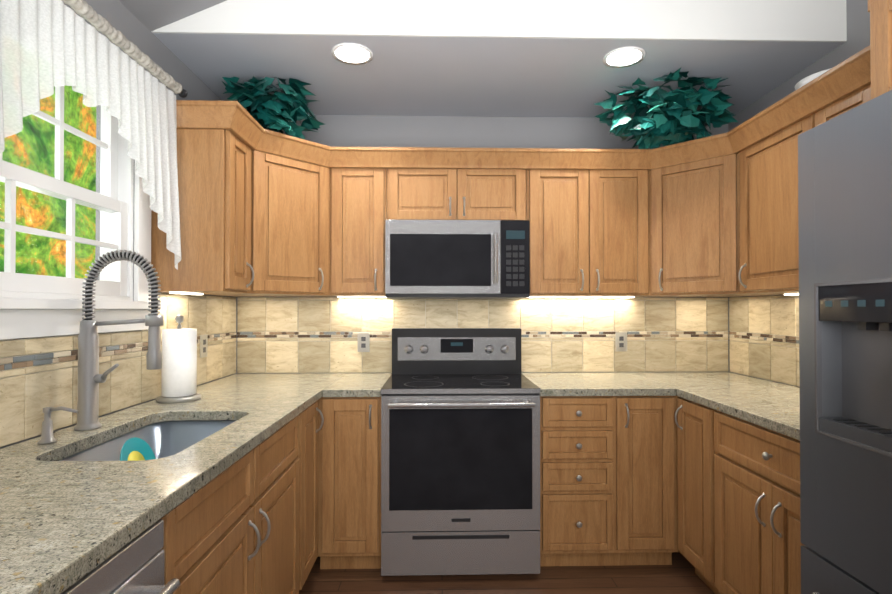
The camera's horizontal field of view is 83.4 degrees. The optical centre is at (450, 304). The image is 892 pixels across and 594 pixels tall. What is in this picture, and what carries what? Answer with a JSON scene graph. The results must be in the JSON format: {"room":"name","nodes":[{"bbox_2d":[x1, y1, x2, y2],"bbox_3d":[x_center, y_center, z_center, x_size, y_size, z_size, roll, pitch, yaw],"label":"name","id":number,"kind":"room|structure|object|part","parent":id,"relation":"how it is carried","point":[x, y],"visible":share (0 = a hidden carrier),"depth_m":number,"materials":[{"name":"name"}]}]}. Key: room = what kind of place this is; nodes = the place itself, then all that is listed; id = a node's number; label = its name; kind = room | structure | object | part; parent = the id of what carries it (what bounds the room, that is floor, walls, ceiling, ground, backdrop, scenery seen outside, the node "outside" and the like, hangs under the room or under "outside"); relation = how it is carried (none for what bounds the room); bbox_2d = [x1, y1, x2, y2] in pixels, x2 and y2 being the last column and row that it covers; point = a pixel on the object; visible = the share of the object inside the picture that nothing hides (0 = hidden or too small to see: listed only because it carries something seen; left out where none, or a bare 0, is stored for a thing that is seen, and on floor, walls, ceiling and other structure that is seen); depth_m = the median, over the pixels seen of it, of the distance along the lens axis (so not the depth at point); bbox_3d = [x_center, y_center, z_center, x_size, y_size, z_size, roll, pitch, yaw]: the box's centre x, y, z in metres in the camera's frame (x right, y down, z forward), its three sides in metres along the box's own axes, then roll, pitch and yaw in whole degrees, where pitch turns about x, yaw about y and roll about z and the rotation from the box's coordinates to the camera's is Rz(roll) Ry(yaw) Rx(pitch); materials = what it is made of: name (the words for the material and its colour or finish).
{"room":"kitchen","nodes":[
{"label":"kitchen","id":0,"kind":"room"},
{"bbox_2d":[0,0,235,448],"bbox_3d":[-1.311,-0.671,0.525,0.150,3.950,5.000,0,-1,-1],"label":"wall","id":1,"kind":"structure","parent":0,"point":[123,19],"depth_m":2.04,"materials":[{"name":"grey paint"}]},
{"bbox_2d":[0,5,161,339],"bbox_3d":[-1.295,-0.434,1.583,0.175,1.065,1.070,0,-1,-1],"label":"window","id":2,"kind":"structure","parent":1,"relation":"in","point":[33,305],"depth_m":1.71,"materials":[{"name":"white paint"}]},
{"bbox_2d":[0,0,187,269],"bbox_3d":[-1.157,-0.531,1.603,0.166,0.769,1.021,0,-1,-1],"label":"curtain valance","id":3,"kind":"object","parent":2,"relation":"attached to","point":[47,47],"visible":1,"depth_m":1.57,"materials":[{"name":"white fabric"}]},
{"bbox_3d":[-1.167,-0.891,1.606,0.147,0.037,1.021,0,-1,-1],"label":"curtain rod","id":4,"kind":"part","parent":3,"relation":"part of","materials":[{"name":"black plastic"}]},
{"bbox_2d":[151,117,258,296],"bbox_3d":[-1.091,-0.418,2.290,0.373,0.725,0.323,0,-1,-1],"label":"upper cabinet","id":5,"kind":"object","parent":1,"relation":"attached to","point":[218,157],"depth_m":2.13,"materials":[{"name":"brown wood"}]},
{"bbox_2d":[119,0,226,30],"bbox_3d":[0.284,-1.897,0.124,3.020,1.433,4.098,0,-1,-1],"label":"ceiling","id":6,"kind":"structure","parent":0,"point":[151,15],"depth_m":2.06,"materials":[{"name":"grey paint"}]},
{"bbox_2d":[236,115,729,373],"bbox_3d":[0.210,-0.646,3.138,3.320,3.950,0.150,0,-1,-1],"label":"wall","id":7,"kind":"structure","parent":0,"point":[455,131],"depth_m":3.06,"materials":[{"name":"grey paint"}]},
{"bbox_2d":[259,133,354,297],"bbox_3d":[-0.938,-0.414,2.682,0.698,0.725,0.695,0,-1,-1],"label":"upper cabinet","id":8,"kind":"object","parent":7,"relation":"attached to","point":[263,212],"depth_m":2.58,"materials":[{"name":"brown wood"}]},
{"bbox_2d":[222,76,323,139],"bbox_3d":[-0.923,-0.958,2.560,0.557,0.358,0.527,0,-1,-1],"label":"ivy plant","id":9,"kind":"object","parent":8,"relation":"on","point":[285,111],"visible":0.6,"depth_m":2.46,"materials":[{"name":"green plant"}]},
{"bbox_2d":[343,157,386,297],"bbox_3d":[-0.536,-0.412,2.854,0.361,0.725,0.372,0,-1,-1],"label":"upper cabinet","id":10,"kind":"object","parent":7,"relation":"attached to","point":[364,178],"depth_m":2.72,"materials":[{"name":"brown wood"}]},
{"bbox_2d":[0,293,799,446],"bbox_3d":[0.249,0.170,1.530,3.018,0.458,3.049,0,-1,-1],"label":"tile backsplash","id":11,"kind":"structure","parent":7,"relation":"attached to","point":[320,335],"depth_m":3.02,"materials":[{"name":"tile"}]},
{"bbox_2d":[200,334,207,357],"bbox_3d":[-1.272,0.213,2.578,0.008,0.116,0.072,0,-1,-1],"label":"electrical outlet","id":12,"kind":"object","parent":11,"relation":"attached to","point":[203,344],"visible":1,"depth_m":2.57,"materials":[{"name":"grey plastic"}]},
{"bbox_2d":[357,333,369,351],"bbox_3d":[-0.527,0.228,3.021,0.072,0.116,0.008,0,-1,-1],"label":"electrical outlet","id":13,"kind":"object","parent":11,"relation":"attached to","point":[363,344],"visible":1,"depth_m":3.02,"materials":[{"name":"grey plastic"}]},
{"bbox_2d":[615,332,626,350],"bbox_3d":[1.042,0.228,3.060,0.072,0.116,0.008,0,-1,-1],"label":"electrical outlet","id":14,"kind":"object","parent":11,"relation":"attached to","point":[620,341],"visible":1,"depth_m":3.06,"materials":[{"name":"grey plastic"}]},
{"bbox_2d":[387,157,470,219],"bbox_3d":[-0.135,-0.611,2.889,0.437,0.326,0.325,0,-1,-1],"label":"upper cabinet","id":15,"kind":"object","parent":7,"relation":"attached to","point":[418,188],"depth_m":2.73,"materials":[{"name":"brown wood"}]},
{"bbox_2d":[385,220,529,298],"bbox_3d":[0.032,-0.241,2.825,0.764,0.410,0.451,0,-1,-1],"label":"microwave","id":16,"kind":"object","parent":15,"relation":"attached to","point":[457,259],"visible":1,"depth_m":2.65,"materials":[{"name":"silver metal"}]},
{"bbox_2d":[471,161,530,224],"bbox_3d":[0.195,-0.611,2.897,0.437,0.326,0.325,0,-1,-1],"label":"upper cabinet","id":17,"kind":"object","parent":7,"relation":"attached to","point":[500,190],"depth_m":2.74,"materials":[{"name":"brown wood"}]},
{"bbox_2d":[529,161,590,297],"bbox_3d":[0.616,-0.412,2.906,0.400,0.725,0.325,0,-1,-1],"label":"upper cabinet","id":18,"kind":"object","parent":7,"relation":"attached to","point":[552,227],"depth_m":2.75,"materials":[{"name":"brown wood"}]},
{"bbox_2d":[575,157,638,297],"bbox_3d":[0.923,-0.412,2.890,0.453,0.725,0.372,0,-1,-1],"label":"upper cabinet","id":19,"kind":"object","parent":7,"relation":"attached to","point":[606,188],"depth_m":2.75,"materials":[{"name":"brown wood"}]},
{"bbox_2d":[639,137,734,296],"bbox_3d":[1.379,-0.413,2.738,0.698,0.725,0.698,0,-1,-1],"label":"upper cabinet","id":20,"kind":"object","parent":7,"relation":"attached to","point":[687,189],"depth_m":2.61,"materials":[{"name":"brown wood"}]},
{"bbox_2d":[595,68,737,148],"bbox_3d":[1.106,-0.958,2.581,0.758,0.358,0.565,0,-1,-1],"label":"ivy plant","id":21,"kind":"object","parent":20,"relation":"on","point":[662,120],"visible":0.94,"depth_m":2.51,"materials":[{"name":"green plant"}]},
{"bbox_2d":[153,33,843,117],"bbox_3d":[0.223,-1.891,2.631,3.020,1.470,0.888,0,-1,-1],"label":"ceiling","id":22,"kind":"structure","parent":0,"point":[469,76],"depth_m":2.46,"materials":[{"name":"paint"}]},
{"bbox_2d":[331,43,372,64],"bbox_3d":[-0.455,-1.156,2.311,0.190,0.006,0.190,0,-1,-1],"label":"recessed light","id":23,"kind":"object","parent":22,"relation":"in","point":[352,53],"visible":1,"depth_m":2.30,"materials":[{"name":"white paint"}]},
{"bbox_2d":[151,0,846,41],"bbox_3d":[0.234,-1.896,2.180,3.020,1.470,0.010,0,-1,-1],"label":"fascia","id":24,"kind":"object","parent":22,"relation":"attached to","point":[774,20],"visible":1,"depth_m":2.17,"materials":[{"name":"paint"}]},
{"bbox_2d":[603,46,645,67],"bbox_3d":[0.810,-1.155,2.342,0.190,0.006,0.190,0,-1,-1],"label":"recessed light","id":25,"kind":"object","parent":22,"relation":"in","point":[623,57],"visible":1,"depth_m":2.34,"materials":[{"name":"white paint"}]},
{"bbox_2d":[299,552,714,593],"bbox_3d":[0.273,1.354,0.544,3.320,0.100,5.300,0,-1,-1],"label":"floor","id":26,"kind":"structure","parent":0,"point":[679,575],"depth_m":2.39,"materials":[{"name":"brown wood"}]},
{"bbox_2d":[61,519,179,593],"bbox_3d":[-0.853,0.870,0.721,0.656,0.871,0.606,0,-1,-1],"label":"dishwasher","id":27,"kind":"object","parent":26,"relation":"on","point":[136,565],"visible":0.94,"depth_m":0.93,"materials":[{"name":"silver metal"}]},
{"bbox_2d":[160,401,323,593],"bbox_3d":[-0.937,0.882,2.208,0.620,0.876,0.420,0,-1,-1],"label":"base cabinet","id":28,"kind":"object","parent":26,"relation":"on","point":[247,523],"visible":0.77,"depth_m":1.99,"materials":[{"name":"brown wood"}]},
{"bbox_2d":[0,373,343,593],"bbox_3d":[-0.918,0.417,1.493,0.658,0.037,3.037,0,-1,-1],"label":"countertop","id":29,"kind":"structure","parent":28,"relation":"on","point":[65,525],"depth_m":1.15,"materials":[{"name":"stone"}]},
{"bbox_2d":[37,406,78,443],"bbox_3d":[-1.132,0.346,1.445,0.108,0.104,0.043,0,-1,-1],"label":"soap pump","id":30,"kind":"object","parent":29,"relation":"on","point":[47,436],"visible":1,"depth_m":1.44,"materials":[{"name":"metal"}]},
{"bbox_2d":[74,250,163,430],"bbox_3d":[-1.073,0.110,1.610,0.273,0.578,0.102,0,-1,-1],"label":"faucet","id":31,"kind":"object","parent":29,"relation":"on","point":[90,378],"visible":1,"depth_m":1.61,"materials":[{"name":"metal"}]},
{"bbox_2d":[59,420,236,460],"bbox_3d":[-0.917,0.533,1.583,0.420,0.190,0.680,0,-1,-1],"label":"sink","id":32,"kind":"object","parent":29,"relation":"in","point":[159,440],"visible":0.25,"depth_m":1.84,"materials":[{"name":"metal"}]},
{"bbox_2d":[156,315,201,402],"bbox_3d":[-1.156,0.224,2.131,0.170,0.360,0.170,0,-1,-1],"label":"paper towel holder","id":33,"kind":"object","parent":29,"relation":"on","point":[179,368],"visible":1,"depth_m":2.08,"materials":[{"name":"white paper"}]},
{"bbox_2d":[318,397,380,568],"bbox_3d":[-0.501,0.887,2.701,0.313,0.875,0.651,0,-1,-1],"label":"base cabinet","id":34,"kind":"object","parent":26,"relation":"on","point":[349,484],"visible":0.88,"depth_m":2.42,"materials":[{"name":"brown wood"}]},
{"bbox_2d":[328,373,391,396],"bbox_3d":[-0.481,0.429,2.710,0.272,0.037,0.625,0,-1,-1],"label":"countertop","id":35,"kind":"structure","parent":34,"relation":"on","point":[350,384],"depth_m":2.53,"materials":[{"name":"stone"}]},
{"bbox_2d":[381,328,539,575],"bbox_3d":[0.041,0.732,2.672,0.766,1.185,0.707,0,-1,-1],"label":"stove","id":36,"kind":"object","parent":26,"relation":"on","point":[460,451],"visible":0.98,"depth_m":2.39,"materials":[{"name":"silver metal"}]},
{"bbox_2d":[540,396,678,566],"bbox_3d":[0.771,0.887,2.732,0.693,0.875,0.651,0,-1,-1],"label":"base cabinet","id":37,"kind":"object","parent":26,"relation":"on","point":[608,480],"visible":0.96,"depth_m":2.45,"materials":[{"name":"brown wood"}]},
{"bbox_2d":[521,372,675,395],"bbox_3d":[0.744,0.429,2.734,0.638,0.037,0.637,0,-1,-1],"label":"countertop","id":38,"kind":"structure","parent":37,"relation":"on","point":[578,383],"depth_m":2.56,"materials":[{"name":"stone"}]},
{"bbox_2d":[675,396,698,576],"bbox_3d":[1.424,0.883,2.274,0.626,0.876,0.405,0,-1,-1],"label":"base cabinet","id":39,"kind":"object","parent":26,"relation":"on","point":[687,412],"depth_m":2.34,"materials":[{"name":"brown wood"}]},
{"bbox_2d":[699,404,803,593],"bbox_3d":[1.436,0.878,1.794,0.626,0.876,0.842,0,-1,-1],"label":"base cabinet","id":40,"kind":"object","parent":26,"relation":"on","point":[738,489],"depth_m":1.90,"materials":[{"name":"brown wood"}]},
{"bbox_2d":[644,372,799,439],"bbox_3d":[1.414,0.424,2.220,0.631,0.037,1.697,0,-1,-1],"label":"countertop","id":41,"kind":"structure","parent":40,"relation":"on","point":[774,406],"depth_m":2.24,"materials":[{"name":"stone"}]},
{"bbox_2d":[798,90,891,593],"bbox_3d":[1.312,0.425,0.889,0.866,1.765,0.910,0,-1,-1],"label":"fridge","id":42,"kind":"object","parent":26,"relation":"on","point":[845,252],"visible":1,"depth_m":1.20,"materials":[{"name":"grey metal"}]},
{"bbox_2d":[728,0,869,386],"bbox_3d":[1.858,-0.671,0.603,0.150,3.950,5.000,0,-1,-1],"label":"wall","id":43,"kind":"structure","parent":0,"point":[858,24],"depth_m":2.28,"materials":[{"name":"grey paint"}]},
{"bbox_2d":[735,93,826,296],"bbox_3d":[1.555,-0.418,2.209,0.373,0.725,0.616,0,-1,-1],"label":"upper cabinet","id":44,"kind":"object","parent":43,"relation":"attached to","point":[766,156],"depth_m":2.22,"materials":[{"name":"brown wood"}]},
{"bbox_2d":[795,68,831,89],"bbox_3d":[1.557,-0.851,2.047,0.250,0.135,0.250,0,-1,-1],"label":"bowl","id":45,"kind":"object","parent":44,"relation":"on","point":[803,82],"visible":0.02,"depth_m":2.02,"materials":[{"name":"ceramic"}]},
{"bbox_2d":[823,77,854,120],"bbox_3d":[1.588,-0.422,1.824,0.325,0.725,0.407,0,-1,-1],"label":"upper cabinet","id":46,"kind":"object","parent":43,"relation":"attached to","point":[839,100],"depth_m":1.82,"materials":[{"name":"brown wood"}]},
{"bbox_2d":[855,69,870,106],"bbox_3d":[1.595,-0.424,1.564,0.325,0.725,0.350,0,-1,-1],"label":"upper cabinet","id":47,"kind":"object","parent":43,"relation":"attached to","point":[862,80],"depth_m":1.72,"materials":[{"name":"brown wood"}]},
{"bbox_2d":[867,0,891,99],"bbox_3d":[1.463,-0.704,0.906,0.620,0.402,0.956,0,-1,-1],"label":"upper cabinet","id":48,"kind":"object","parent":43,"relation":"attached to","point":[880,11],"visible":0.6,"depth_m":1.33,"materials":[{"name":"brown wood"}]},
{"label":"outside","id":49,"kind":"structure","parent":0,"visible":0},
{"bbox_2d":[0,85,95,278],"bbox_3d":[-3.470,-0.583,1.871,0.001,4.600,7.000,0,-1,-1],"label":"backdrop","id":50,"kind":"structure","parent":49,"point":[50,212],"depth_m":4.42,"materials":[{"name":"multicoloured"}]}
]}

